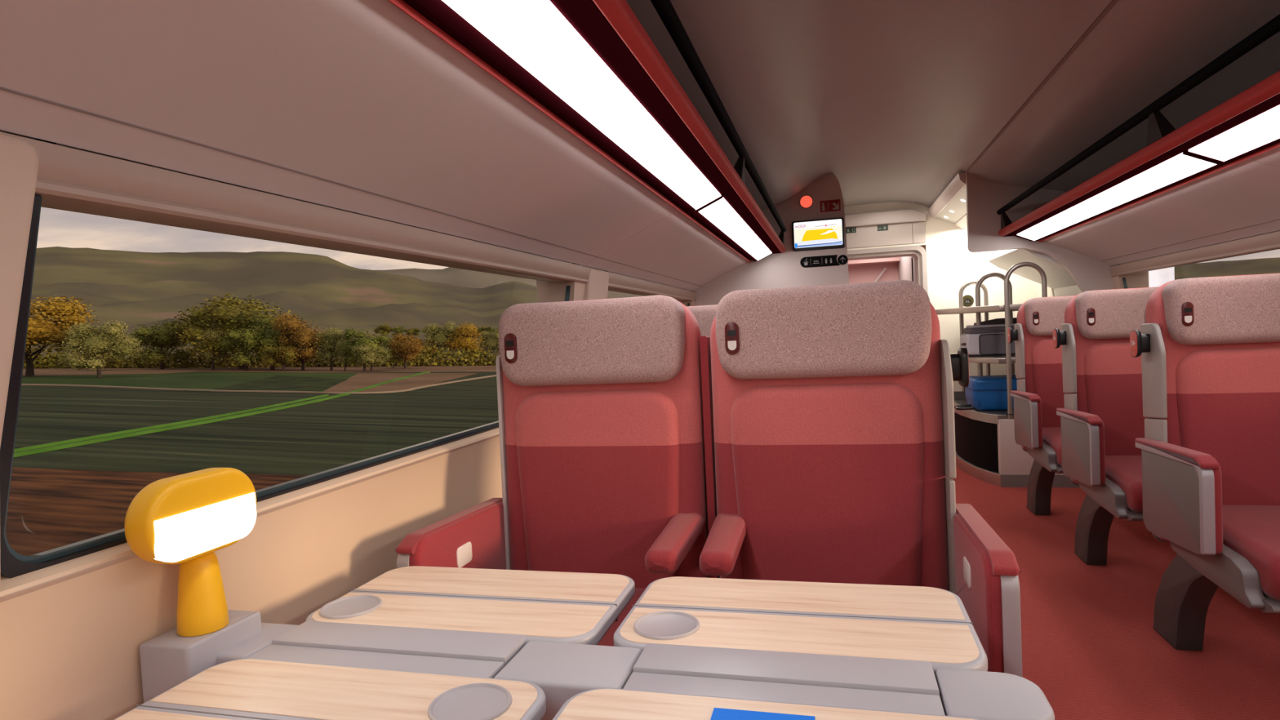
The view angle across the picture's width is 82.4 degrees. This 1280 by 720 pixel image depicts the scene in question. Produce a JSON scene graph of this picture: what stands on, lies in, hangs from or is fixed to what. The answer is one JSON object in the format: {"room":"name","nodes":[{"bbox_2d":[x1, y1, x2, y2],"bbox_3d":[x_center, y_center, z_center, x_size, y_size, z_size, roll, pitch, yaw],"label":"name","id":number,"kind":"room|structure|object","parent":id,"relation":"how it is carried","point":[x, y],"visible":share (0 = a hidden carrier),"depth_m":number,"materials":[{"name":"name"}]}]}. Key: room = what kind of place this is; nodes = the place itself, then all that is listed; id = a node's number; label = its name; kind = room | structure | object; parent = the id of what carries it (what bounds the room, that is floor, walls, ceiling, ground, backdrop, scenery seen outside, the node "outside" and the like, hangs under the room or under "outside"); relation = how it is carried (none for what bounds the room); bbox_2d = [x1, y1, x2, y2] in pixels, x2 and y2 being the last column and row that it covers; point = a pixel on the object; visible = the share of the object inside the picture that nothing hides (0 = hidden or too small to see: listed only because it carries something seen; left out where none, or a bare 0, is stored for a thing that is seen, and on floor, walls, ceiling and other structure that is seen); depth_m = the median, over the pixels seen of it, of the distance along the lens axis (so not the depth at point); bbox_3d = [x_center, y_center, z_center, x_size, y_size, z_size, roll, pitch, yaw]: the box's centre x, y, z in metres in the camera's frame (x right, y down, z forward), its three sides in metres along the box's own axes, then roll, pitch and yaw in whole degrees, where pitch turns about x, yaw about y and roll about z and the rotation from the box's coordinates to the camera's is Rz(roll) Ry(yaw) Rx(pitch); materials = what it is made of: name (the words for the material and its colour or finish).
{"room":"train carriage","nodes":[
{"label":"train carriage","id":0,"kind":"room"},
{"bbox_2d":[0,427,502,719],"bbox_3d":[-0.403,0.665,2.730,0.120,0.913,9.400,-2,2,15],"label":"wall","id":1,"kind":"structure","parent":0,"point":[69,650],"depth_m":1.35,"materials":[{"name":"beige plastic"}]},
{"bbox_2d":[0,133,39,447],"bbox_3d":[-0.843,0.013,0.856,0.089,0.583,0.257,-2,2,15],"label":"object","id":2,"kind":"structure","parent":1,"relation":"attached to","point":[19,160],"depth_m":0.93,"materials":[{"name":"beige plastic"}]},
{"bbox_2d":[0,433,499,602],"bbox_3d":[-0.592,0.268,1.854,0.009,0.008,7.650,-2,2,15],"label":"trim","id":3,"kind":"structure","parent":1,"relation":"attached to","point":[69,576],"depth_m":1.38,"materials":[{"name":"beige"}]},
{"bbox_2d":[0,138,579,577],"bbox_3d":[-0.568,-0.058,1.994,0.120,0.635,2.173,-2,2,15],"label":"window","id":4,"kind":"structure","parent":1,"relation":"in","point":[12,564],"depth_m":1.00,"materials":[{"name":"black"}]},
{"bbox_2d":[584,268,608,300],"bbox_3d":[-0.210,-0.104,3.232,0.089,0.583,0.322,-2,2,15],"label":"trim","id":5,"kind":"structure","parent":1,"relation":"attached to","point":[597,287],"depth_m":3.19,"materials":[{"name":"beige plastic"}]},
{"bbox_2d":[0,129,697,301],"bbox_3d":[-0.663,-0.442,1.839,0.240,0.228,7.650,-2,2,15],"label":"wall","id":6,"kind":"structure","parent":0,"point":[1,131],"depth_m":1.32,"materials":[{"name":"white plastic"}]},
{"bbox_2d":[0,0,786,291],"bbox_3d":[-0.247,-0.551,1.722,0.712,0.412,7.650,-2,2,15],"label":"rack","id":7,"kind":"object","parent":6,"relation":"attached to","point":[560,130],"visible":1,"depth_m":1.30,"materials":[{"name":"white plastic"}]},
{"bbox_2d":[403,0,781,261],"bbox_3d":[-0.064,-0.579,1.646,0.228,0.088,7.600,-2,2,15],"label":"light","id":8,"kind":"object","parent":7,"relation":"attached to","point":[573,61],"depth_m":1.52,"materials":[{"name":"white plastic"}]},
{"bbox_2d":[536,280,585,302],"bbox_3d":[-0.284,-0.077,3.180,0.170,0.550,0.376,-2,2,15],"label":"wall pillar","id":9,"kind":"structure","parent":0,"point":[547,291],"depth_m":3.00,"materials":[{"name":"beige plastic"}]},
{"bbox_2d":[694,173,848,306],"bbox_3d":[1.151,-0.230,6.209,1.205,2.296,1.700,-2,2,15],"label":"wall","id":10,"kind":"structure","parent":0,"point":[784,269],"depth_m":5.31,"materials":[{"name":"white plastic"}]},
{"bbox_2d":[800,195,813,208],"bbox_3d":[1.198,-1.139,5.265,0.094,0.094,0.012,-2,2,15],"label":"indicator light","id":11,"kind":"object","parent":10,"relation":"attached to","point":[806,201],"visible":1,"depth_m":5.26,"materials":[{"name":"red plastic"}]},
{"bbox_2d":[791,217,844,251],"bbox_3d":[1.277,-0.899,5.246,0.362,0.216,0.031,-2,2,15],"label":"screen","id":12,"kind":"object","parent":10,"relation":"attached to","point":[821,233],"visible":1,"depth_m":5.23,"materials":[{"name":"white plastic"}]},
{"bbox_2d":[800,254,848,267],"bbox_3d":[1.321,-0.711,5.256,0.332,0.076,0.008,-2,2,15],"label":"sign","id":13,"kind":"object","parent":10,"relation":"attached to","point":[823,260],"visible":1,"depth_m":5.25,"materials":[{"name":"black plastic"}]},
{"bbox_2d":[819,199,840,212],"bbox_3d":[1.360,-1.102,5.227,0.140,0.080,0.006,-2,2,15],"label":"fire extinguisher sign","id":14,"kind":"object","parent":10,"relation":"attached to","point":[828,205],"visible":1,"depth_m":5.22,"materials":[{"name":"red plastic"}]},
{"bbox_2d":[848,245,925,284],"bbox_3d":[2.935,-0.425,9.169,2.950,2.300,0.050,-2,2,15],"label":"wall","id":15,"kind":"structure","parent":0,"point":[865,273],"depth_m":9.12,"materials":[{"name":"pink"}]},
{"bbox_2d":[848,257,899,266],"bbox_3d":[2.340,-1.306,9.103,1.900,0.280,0.300,-2,2,15],"label":"trim","id":16,"kind":"structure","parent":15,"relation":"attached to","point":[893,260],"depth_m":8.85,"materials":[{"name":"pink"}]},
{"bbox_2d":[832,161,965,208],"bbox_3d":[1.944,-1.391,5.977,3.180,0.155,1.730,-2,2,15],"label":"ceiling","id":17,"kind":"structure","parent":0,"point":[920,183],"depth_m":5.75,"materials":[{"name":"white plastic"}]},
{"bbox_2d":[897,245,921,282],"bbox_3d":[2.977,-0.386,8.046,0.050,2.300,2.100,-2,2,15],"label":"wall","id":18,"kind":"structure","parent":0,"point":[904,264],"depth_m":8.03,"materials":[{"name":"white plastic"}]},
{"bbox_2d":[844,201,1035,391],"bbox_3d":[2.800,-0.355,6.722,1.950,2.350,0.050,-2,2,15],"label":"wall","id":19,"kind":"structure","parent":0,"point":[950,264],"depth_m":6.66,"materials":[{"name":"white plastic"}]},
{"bbox_2d":[845,222,912,248],"bbox_3d":[2.182,-1.155,6.815,0.670,0.190,0.012,-2,2,15],"label":"trim","id":20,"kind":"structure","parent":19,"relation":"attached to","point":[896,233],"depth_m":6.80,"materials":[{"name":"white plastic"}]},
{"bbox_2d":[844,208,926,227],"bbox_3d":[2.203,-1.312,6.777,0.840,0.115,0.060,-2,2,15],"label":"trim","id":21,"kind":"structure","parent":19,"relation":"attached to","point":[908,215],"depth_m":6.74,"materials":[{"name":"white plastic"}]},
{"bbox_2d":[847,245,928,294],"bbox_3d":[2.285,-0.007,7.006,0.885,2.085,0.340,-2,2,15],"label":"door frame","id":22,"kind":"structure","parent":19,"relation":"in","point":[918,253],"depth_m":6.79,"materials":[{"name":"grey plastic"}]},
{"bbox_2d":[912,222,925,243],"bbox_3d":[2.562,-1.169,6.713,0.108,0.190,0.012,-2,2,15],"label":"trim","id":23,"kind":"structure","parent":19,"relation":"attached to","point":[918,228],"depth_m":6.71,"materials":[{"name":"white plastic"}]},
{"bbox_2d":[928,172,965,218],"bbox_3d":[2.448,-1.292,5.861,0.063,0.082,1.705,-2,2,15],"label":"trim","id":24,"kind":"structure","parent":19,"relation":"attached to","point":[957,184],"depth_m":5.61,"materials":[{"name":"beige plastic"}]},
{"bbox_2d":[936,185,966,222],"bbox_3d":[2.555,-1.267,5.833,0.155,0.140,1.705,-2,2,15],"label":"trim","id":25,"kind":"structure","parent":19,"relation":"attached to","point":[956,205],"depth_m":6.03,"materials":[{"name":"white plastic"}]},
{"bbox_2d":[954,213,967,229],"bbox_3d":[2.670,-1.242,5.804,0.080,0.200,1.705,-2,2,15],"label":"trim","id":26,"kind":"structure","parent":19,"relation":"attached to","point":[962,223],"depth_m":6.39,"materials":[{"name":"beige plastic"}]},
{"bbox_2d":[963,294,973,306],"bbox_3d":[2.973,-0.537,6.638,0.104,0.104,0.007,-2,2,15],"label":"round sticker","id":27,"kind":"object","parent":19,"relation":"attached to","point":[968,300],"visible":0.87,"depth_m":6.63,"materials":[{"name":"green plastic"}]},
{"bbox_2d":[626,0,1279,209],"bbox_3d":[0.747,-0.928,1.449,2.883,0.635,7.670,-2,2,15],"label":"ceiling","id":28,"kind":"structure","parent":0,"point":[811,91],"depth_m":2.96,"materials":[{"name":"grey plastic"}]},
{"bbox_2d":[965,172,1115,292],"bbox_3d":[2.769,-0.252,4.920,1.004,2.280,0.045,-2,2,15],"label":"wall","id":29,"kind":"structure","parent":0,"point":[984,198],"depth_m":4.93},
{"bbox_2d":[965,0,1119,172],"bbox_3d":[1.245,-1.103,1.298,0.014,0.016,7.650,-2,2,15],"label":"trim","id":30,"kind":"structure","parent":29,"relation":"attached to","point":[1110,6],"depth_m":2.99,"materials":[{"name":"grey"}]},
{"bbox_2d":[1031,280,1054,297],"bbox_3d":[3.409,-0.642,6.235,0.400,1.100,0.550,-2,2,15],"label":"wall","id":31,"kind":"structure","parent":0,"point":[1037,287],"depth_m":6.32,"materials":[{"name":"white"}]},
{"bbox_2d":[1053,284,1081,296],"bbox_3d":[3.317,-0.306,5.398,0.170,0.500,1.165,-2,2,15],"label":"wall","id":32,"kind":"structure","parent":0,"point":[1072,290],"depth_m":5.62,"materials":[{"name":"white"}]},
{"bbox_2d":[988,248,1076,288],"bbox_3d":[3.064,-0.777,5.450,0.650,0.540,1.130,-2,2,15],"label":"trim","id":33,"kind":"structure","parent":32,"relation":"attached to","point":[1057,276],"depth_m":5.43,"materials":[{"name":"white plastic"}]},
{"bbox_2d":[952,466,1279,719],"bbox_3d":[1.455,1.034,3.808,3.060,0.080,12.400,-2,2,15],"label":"floor","id":34,"kind":"structure","parent":0,"point":[1090,642],"depth_m":2.71,"materials":[{"name":"red carpet"}]},
{"bbox_2d":[395,294,718,646],"bbox_3d":[-0.163,0.495,1.790,0.639,1.298,0.885,-2,2,15],"label":"seat","id":35,"kind":"object","parent":34,"relation":"on","point":[606,414],"visible":0.61,"depth_m":1.90,"materials":[{"name":"red fabric"}]},
{"bbox_2d":[515,389,679,587],"bbox_3d":[-0.111,0.358,1.936,0.456,0.555,0.060,-2,2,15],"label":"cushion","id":36,"kind":"object","parent":35,"relation":"on","point":[597,471],"depth_m":1.91,"materials":[{"name":"red fabric"}]},
{"bbox_2d":[597,587,646,646],"bbox_3d":[-0.176,0.673,1.649,0.490,0.136,0.590,-2,2,15],"label":"seat cushion","id":37,"kind":"object","parent":35,"relation":"on","point":[607,640],"depth_m":1.67,"materials":[{"name":"red fabric"}]},
{"bbox_2d":[113,565,1054,719],"bbox_3d":[-0.111,0.792,1.105,1.331,0.750,0.780,-2,2,15],"label":"folding table","id":38,"kind":"object","parent":34,"relation":"on","point":[415,642],"visible":1,"depth_m":1.11,"materials":[{"name":"grey wood"}]},
{"bbox_2d":[124,467,257,636],"bbox_3d":[-0.724,0.312,1.182,0.085,0.260,0.212,-2,2,15],"label":"table lamp","id":39,"kind":"object","parent":38,"relation":"on","point":[182,519],"visible":1,"depth_m":1.17,"materials":[{"name":"orange"}]},
{"bbox_2d":[153,492,256,562],"bbox_3d":[-0.694,0.268,1.171,0.018,0.071,0.193,-2,2,15],"label":"diffuser","id":40,"kind":"object","parent":39,"relation":"attached to","point":[189,531],"depth_m":1.15,"materials":[{"name":"white plastic"}]},
{"bbox_2d":[710,707,814,719],"bbox_3d":[0.129,0.442,0.814,0.124,0.002,0.195,-2,2,15],"label":"card","id":41,"kind":"object","parent":38,"relation":"on","point":[718,713],"visible":1,"depth_m":0.90,"materials":[{"name":"blue paper"}]},
{"bbox_2d":[686,304,719,577],"bbox_3d":[0.084,0.449,2.716,0.639,1.298,0.885,-2,2,15],"label":"seat","id":42,"kind":"object","parent":34,"relation":"on","point":[704,315],"visible":0.02,"depth_m":2.78,"materials":[{"name":"red fabric"}]},
{"bbox_2d":[699,280,1022,677],"bbox_3d":[0.445,0.471,1.627,0.621,1.298,0.885,-2,2,15],"label":"seat","id":43,"kind":"object","parent":34,"relation":"on","point":[833,405],"visible":0.66,"depth_m":1.74,"materials":[{"name":"red fabric"}]},
{"bbox_2d":[727,340,736,350],"bbox_3d":[0.224,-0.035,1.780,0.021,0.023,0.002,-2,2,15],"label":"switch","id":44,"kind":"object","parent":43,"relation":"attached to","point":[731,344],"depth_m":1.78,"materials":[{"name":"white plastic"}]},
{"bbox_2d":[730,382,924,586],"bbox_3d":[0.455,0.336,1.784,0.456,0.555,0.060,-2,2,15],"label":"cushion","id":45,"kind":"object","parent":43,"relation":"on","point":[827,479],"depth_m":1.76,"materials":[{"name":"red fabric"}]},
{"bbox_2d":[934,262,1079,487],"bbox_3d":[2.892,0.068,5.769,1.010,1.566,1.482,-2,2,15],"label":"luggage rack","id":46,"kind":"object","parent":34,"relation":"on","point":[987,450],"visible":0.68,"depth_m":5.26,"materials":[{"name":"silver metal"}]},
{"bbox_2d":[934,303,1022,315],"bbox_3d":[2.779,-0.401,5.803,0.810,0.042,1.430,-2,2,15],"label":"shelf","id":47,"kind":"object","parent":46,"relation":"attached to","point":[978,309],"depth_m":5.43,"materials":[{"name":"silver metal"}]},
{"bbox_2d":[951,351,1015,364],"bbox_3d":[2.860,-0.032,5.779,0.670,0.042,1.430,-2,2,15],"label":"shelf","id":48,"kind":"object","parent":46,"relation":"attached to","point":[1009,358],"depth_m":5.23,"materials":[{"name":"silver metal"}]},
{"bbox_2d":[954,400,1013,424],"bbox_3d":[2.872,0.379,5.807,0.690,0.065,1.450,-2,2,15],"label":"shelf","id":49,"kind":"object","parent":46,"relation":"attached to","point":[983,417],"depth_m":5.32,"materials":[{"name":"silver metal"}]},
{"bbox_2d":[954,374,1018,410],"bbox_3d":[2.719,0.242,5.494,0.679,0.235,0.372,-2,2,15],"label":"suitcase","id":50,"kind":"object","parent":46,"relation":"on","point":[983,393],"visible":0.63,"depth_m":5.36,"materials":[{"name":"blue plastic"}]},
{"bbox_2d":[960,323,1017,356],"bbox_3d":[2.731,-0.155,5.539,0.565,0.232,0.328,-2,2,15],"label":"suitcase","id":51,"kind":"object","parent":46,"relation":"on","point":[980,340],"visible":0.52,"depth_m":5.43,"materials":[{"name":"grey"}]},
{"bbox_2d":[973,317,1017,324],"bbox_3d":[2.956,-0.199,5.854,0.490,0.275,0.300,-2,2,15],"label":"suitcase","id":52,"kind":"object","parent":46,"relation":"on","point":[997,321],"visible":0.14,"depth_m":5.76,"materials":[{"name":"grey"}]},
{"bbox_2d":[1007,295,1075,515],"bbox_3d":[2.470,0.285,4.052,0.672,1.298,0.885,-2,2,15],"label":"seat","id":53,"kind":"object","parent":34,"relation":"on","point":[1038,394],"visible":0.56,"depth_m":4.21,"materials":[{"name":"red fabric"}]},
{"bbox_2d":[1031,338,1066,427],"bbox_3d":[2.506,0.150,4.202,0.456,0.555,0.060,-2,2,15],"label":"cushion","id":54,"kind":"object","parent":53,"relation":"on","point":[1046,373],"depth_m":4.22,"materials":[{"name":"red fabric"}]},
{"bbox_2d":[1042,426,1062,466],"bbox_3d":[2.441,0.464,3.916,0.490,0.136,0.590,-2,2,15],"label":"seat cushion","id":55,"kind":"object","parent":53,"relation":"on","point":[1051,436],"depth_m":3.87,"materials":[{"name":"red fabric"}]},
{"bbox_2d":[1053,286,1159,565],"bbox_3d":[2.230,0.330,3.149,0.672,1.298,0.885,-2,2,15],"label":"seat","id":56,"kind":"object","parent":34,"relation":"on","point":[1102,419],"visible":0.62,"depth_m":3.30,"materials":[{"name":"red fabric"}]},
{"bbox_2d":[1084,342,1147,455],"bbox_3d":[2.265,0.194,3.300,0.456,0.555,0.060,-2,2,15],"label":"cushion","id":57,"kind":"object","parent":56,"relation":"on","point":[1113,377],"depth_m":3.30,"materials":[{"name":"red fabric"}]},
{"bbox_2d":[1105,455,1142,513],"bbox_3d":[2.200,0.509,3.013,0.490,0.136,0.590,-2,2,15],"label":"seat cushion","id":58,"kind":"object","parent":56,"relation":"on","point":[1124,473],"depth_m":2.94,"materials":[{"name":"red fabric"}]},
{"bbox_2d":[1129,272,1279,651],"bbox_3d":[1.990,0.374,2.247,0.672,1.298,0.885,-2,2,15],"label":"seat","id":59,"kind":"object","parent":34,"relation":"on","point":[1208,347],"visible":1,"depth_m":2.38,"materials":[{"name":"red fabric"}]},
{"bbox_2d":[1175,347,1279,505],"bbox_3d":[2.025,0.238,2.397,0.456,0.555,0.060,-2,2,15],"label":"cushion","id":60,"kind":"object","parent":59,"relation":"on","point":[1228,399],"depth_m":2.39,"materials":[{"name":"red fabric"}]},
{"bbox_2d":[1222,504,1279,601],"bbox_3d":[1.960,0.553,2.111,0.490,0.136,0.590,-2,2,15],"label":"seat cushion","id":61,"kind":"object","parent":59,"relation":"on","point":[1251,532],"depth_m":2.07,"materials":[{"name":"red fabric"}]},
{"bbox_2d":[1113,271,1148,288],"bbox_3d":[3.180,-0.300,4.734,0.170,0.550,0.098,-2,2,15],"label":"wall pillar","id":62,"kind":"structure","parent":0,"point":[1139,280],"depth_m":4.68,"materials":[{"name":"beige plastic"}]},
{"bbox_2d":[1110,230,1279,276],"bbox_3d":[2.193,-0.551,1.072,0.240,0.228,7.650,-2,2,15],"label":"wall","id":63,"kind":"structure","parent":0,"point":[1278,230],"depth_m":3.57,"materials":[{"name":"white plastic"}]},
{"bbox_2d":[996,13,1279,266],"bbox_3d":[1.768,-0.628,1.182,0.712,0.412,7.650,-2,2,15],"label":"rack","id":64,"kind":"object","parent":63,"relation":"attached to","point":[1214,178],"visible":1,"depth_m":2.91,"materials":[{"name":"white plastic"}]},
{"bbox_2d":[1004,93,1279,240],"bbox_3d":[1.570,-0.641,1.208,0.228,0.088,7.600,-2,2,15],"label":"light","id":65,"kind":"object","parent":64,"relation":"attached to","point":[1253,130],"depth_m":2.66,"materials":[{"name":"white plastic"}]},
{"label":"outside","id":66,"kind":"structure","parent":0,"visible":0},
{"bbox_2d":[22,357,496,376],"bbox_3d":[-106.428,-2.400,261.163,460.000,0.402,350.000,0,1,15],"label":"field","id":67,"kind":"structure","parent":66,"point":[37,371],"depth_m":95.52,"materials":[{"name":"green plant"}]},
{"bbox_2d":[312,327,345,370],"bbox_3d":[-39.901,-1.256,94.632,4.314,5.881,4.576,0,1,-9],"label":"tree","id":68,"kind":"object","parent":67,"relation":"on","point":[328,352],"visible":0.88,"depth_m":93.48,"materials":[{"name":"green plant"}]},
{"bbox_2d":[334,337,354,370],"bbox_3d":[-37.775,-0.688,93.727,2.415,4.661,2.563,0,1,-16],"label":"tree","id":69,"kind":"object","parent":67,"relation":"on","point":[341,356],"visible":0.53,"depth_m":93.17,"materials":[{"name":"green plant"}]},
{"bbox_2d":[340,327,394,370],"bbox_3d":[-34.723,-1.218,93.022,6.426,5.856,7.327,-1,2,-41],"label":"tree","id":70,"kind":"object","parent":67,"relation":"on","point":[360,338],"visible":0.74,"depth_m":92.35,"materials":[{"name":"green plant"}]},
{"bbox_2d":[387,333,424,368],"bbox_3d":[-32.678,-1.165,101.920,5.002,5.303,4.952,-1,2,-28],"label":"tree","id":71,"kind":"object","parent":67,"relation":"on","point":[405,346],"visible":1,"depth_m":101.06,"materials":[{"name":"orange plant"}]},
{"bbox_2d":[477,329,499,361],"bbox_3d":[-24.703,-2.131,123.277,6.237,6.277,5.416,0,1,-3],"label":"tree","id":72,"kind":"object","parent":67,"relation":"on","point":[491,340],"visible":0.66,"depth_m":122.14,"materials":[{"name":"green plant"}]},
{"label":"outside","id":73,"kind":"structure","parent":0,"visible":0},
{"bbox_2d":[12,371,498,475],"bbox_3d":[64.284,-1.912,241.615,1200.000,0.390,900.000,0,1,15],"label":"ground","id":74,"kind":"structure","parent":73,"point":[311,438],"depth_m":32.43,"materials":[{"name":"green plant"}]},
{"bbox_2d":[24,294,98,376],"bbox_3d":[-65.815,-2.534,78.865,14.337,9.423,14.427,0,1,-6],"label":"tree","id":75,"kind":"object","parent":74,"relation":"on","point":[39,331],"visible":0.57,"depth_m":79.17,"materials":[{"name":"yellow plant"}]},
{"bbox_2d":[83,351,124,370],"bbox_3d":[-70.103,-0.065,95.193,5.011,3.194,5.330,-1,2,-31],"label":"tree","id":76,"kind":"object","parent":74,"relation":"on","point":[113,363],"visible":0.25,"depth_m":95.63,"materials":[{"name":"green plant"}]},
{"bbox_2d":[123,319,197,368],"bbox_3d":[-65.453,-2.025,99.565,10.328,7.307,9.059,0,1,-10],"label":"tree","id":77,"kind":"object","parent":74,"relation":"on","point":[157,338],"visible":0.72,"depth_m":98.04,"materials":[{"name":"green plant"}]},
{"bbox_2d":[190,326,231,369],"bbox_3d":[-56.332,-1.405,96.302,5.068,6.125,4.777,-1,1,-21],"label":"tree","id":78,"kind":"object","parent":74,"relation":"on","point":[215,336],"visible":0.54,"depth_m":95.14,"materials":[{"name":"green plant"}]},
{"bbox_2d":[163,293,297,368],"bbox_3d":[-54.664,-3.738,99.171,17.691,11.159,16.631,0,1,11],"label":"tree","id":79,"kind":"object","parent":74,"relation":"on","point":[228,313],"visible":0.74,"depth_m":95.52,"materials":[{"name":"green plant"}]},
{"bbox_2d":[214,322,268,370],"bbox_3d":[-50.964,-1.600,94.278,7.459,6.639,6.542,0,1,-5],"label":"tree","id":80,"kind":"object","parent":74,"relation":"on","point":[243,340],"visible":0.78,"depth_m":93.12,"materials":[{"name":"green plant"}]},
{"bbox_2d":[23,342,499,368],"bbox_3d":[-55.776,-0.932,113.127,90.387,4.282,46.073,0,1,15],"label":"hedge","id":81,"kind":"object","parent":74,"relation":"on","point":[50,362],"visible":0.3,"depth_m":107.05,"materials":[{"name":"green plant"}]},
{"bbox_2d":[245,315,291,369],"bbox_3d":[-48.457,-2.129,96.316,7.207,7.681,7.148,1,1,20],"label":"tree","id":82,"kind":"object","parent":74,"relation":"on","point":[270,334],"visible":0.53,"depth_m":94.59,"materials":[{"name":"green plant"}]},
{"bbox_2d":[213,375,346,391],"bbox_3d":[-31.170,2.119,66.084,8.239,0.718,29.309,-3,2,-16],"label":"field","id":83,"kind":"structure","parent":74,"relation":"on","point":[277,383],"depth_m":62.47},
{"bbox_2d":[257,341,302,370],"bbox_3d":[-45.786,-0.462,93.303,5.895,4.175,6.271,-1,2,-44],"label":"tree","id":84,"kind":"object","parent":74,"relation":"on","point":[270,350],"visible":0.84,"depth_m":92.17,"materials":[{"name":"green plant"}]},
{"bbox_2d":[270,311,324,370],"bbox_3d":[-43.710,-2.201,94.667,7.580,7.916,7.841,0,1,2],"label":"tree","id":85,"kind":"object","parent":74,"relation":"on","point":[302,337],"visible":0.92,"depth_m":92.98,"materials":[{"name":"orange plant"}]},
{"bbox_2d":[350,344,393,371],"bbox_3d":[-33.391,-0.175,91.148,4.988,3.655,4.702,0,1,1],"label":"tree","id":86,"kind":"object","parent":74,"relation":"on","point":[377,356],"visible":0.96,"depth_m":90.23,"materials":[{"name":"green plant"}]},
{"bbox_2d":[383,342,407,368],"bbox_3d":[-35.098,-0.757,104.670,4.878,4.239,4.586,1,2,39],"label":"tree","id":87,"kind":"object","parent":74,"relation":"on","point":[392,359],"visible":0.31,"depth_m":103.25,"materials":[{"name":"green plant"}]},
{"bbox_2d":[323,373,476,391],"bbox_3d":[-25.309,2.255,69.016,13.863,0.967,33.609,-3,2,-2],"label":"brown patch","id":88,"kind":"structure","parent":74,"relation":"on","point":[359,380],"depth_m":68.23,"materials":[{"name":"brown soil"}]},
{"bbox_2d":[415,337,437,357],"bbox_3d":[-34.648,-1.341,117.694,5.912,4.800,5.948,1,2,28],"label":"tree","id":89,"kind":"object","parent":74,"relation":"on","point":[424,347],"visible":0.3,"depth_m":116.91,"materials":[{"name":"green plant"}]},
{"bbox_2d":[422,320,461,363],"bbox_3d":[-31.884,-2.613,118.152,6.616,7.607,5.745,-1,1,-21],"label":"tree","id":90,"kind":"object","parent":74,"relation":"on","point":[438,334],"visible":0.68,"depth_m":116.97,"materials":[{"name":"green plant"}]},
{"bbox_2d":[443,321,484,358],"bbox_3d":[-28.367,-2.496,117.779,6.890,7.339,7.001,-1,2,-41],"label":"tree","id":91,"kind":"object","parent":74,"relation":"on","point":[465,338],"visible":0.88,"depth_m":116.20,"materials":[{"name":"yellow plant"}]},
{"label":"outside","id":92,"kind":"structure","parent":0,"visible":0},
{"bbox_2d":[25,246,1279,364],"bbox_3d":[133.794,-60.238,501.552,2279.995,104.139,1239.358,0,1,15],"label":"hill","id":93,"kind":"structure","parent":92,"point":[132,288],"depth_m":644.02,"materials":[{"name":"green plant"}]},
{"bbox_2d":[372,323,391,335],"bbox_3d":[-77.925,-8.823,221.737,6.199,4.508,5.828,0,1,-1],"label":"tree","id":94,"kind":"object","parent":93,"relation":"on","point":[383,329],"visible":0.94,"depth_m":220.46,"materials":[{"name":"green plant"}]},
{"bbox_2d":[403,327,420,337],"bbox_3d":[-70.065,-8.363,224.372,5.112,3.346,5.438,0,1,5],"label":"tree","id":95,"kind":"object","parent":93,"relation":"on","point":[411,331],"visible":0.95,"depth_m":223.93,"materials":[{"name":"green plant"}]},
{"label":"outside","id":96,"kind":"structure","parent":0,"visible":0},
{"bbox_2d":[374,266,644,298],"bbox_3d":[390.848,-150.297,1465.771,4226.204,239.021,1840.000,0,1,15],"label":"hill","id":97,"kind":"structure","parent":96,"point":[452,276],"depth_m":2068.80,"materials":[{"name":"green plant"}]},
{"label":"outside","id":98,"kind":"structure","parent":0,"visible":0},
{"bbox_2d":[1148,266,1174,287],"bbox_3d":[3.410,-0.446,4.918,0.030,0.305,0.750,-2,2,15],"label":"board","id":99,"kind":"object","parent":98,"point":[1157,277],"visible":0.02,"depth_m":4.67,"materials":[{"name":"white"}]},
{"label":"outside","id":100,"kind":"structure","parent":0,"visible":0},
{"bbox_2d":[21,372,357,391],"bbox_3d":[-77.678,2.084,69.424,114.200,0.307,54.100,0,1,15],"label":"field","id":101,"kind":"structure","parent":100,"point":[206,380],"depth_m":71.69,"materials":[{"name":"green plant"}]},
{"bbox_2d":[57,319,142,377],"bbox_3d":[-55.728,-1.041,75.814,7.742,6.305,5.954,-2,2,12],"label":"tree","id":102,"kind":"object","parent":101,"relation":"on","point":[105,340],"visible":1,"depth_m":74.84,"materials":[{"name":"green plant"}]},
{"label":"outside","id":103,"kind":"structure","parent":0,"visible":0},
{"bbox_2d":[13,372,430,457],"bbox_3d":[-21.670,2.271,52.441,2.761,0.782,72.227,-3,2,-5],"label":"verge","id":104,"kind":"structure","parent":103,"point":[145,432],"depth_m":31.21,"materials":[{"name":"green plant"}]},
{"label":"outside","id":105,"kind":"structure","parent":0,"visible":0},
{"bbox_2d":[13,394,328,453],"bbox_3d":[-20.659,2.761,33.131,0.750,0.509,33.178,-3,2,-1],"label":"verge","id":106,"kind":"structure","parent":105,"point":[32,447],"depth_m":30.51,"materials":[{"name":"green plant"}]},
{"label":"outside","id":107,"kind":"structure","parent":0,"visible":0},
{"bbox_2d":[21,374,496,393],"bbox_3d":[-42.617,1.788,74.377,59.479,0.104,34.341,0,1,15],"label":"path","id":108,"kind":"structure","parent":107,"point":[476,378],"depth_m":55.39,"materials":[{"name":"brown soil"}]},
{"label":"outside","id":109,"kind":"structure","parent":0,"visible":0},
{"bbox_2d":[5,466,308,555],"bbox_3d":[-39.520,4.248,-22.039,55.000,0.314,96.900,0,1,15],"label":"ploughed field","id":110,"kind":"structure","parent":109,"point":[48,508],"depth_m":16.50,"materials":[{"name":"brown soil"}]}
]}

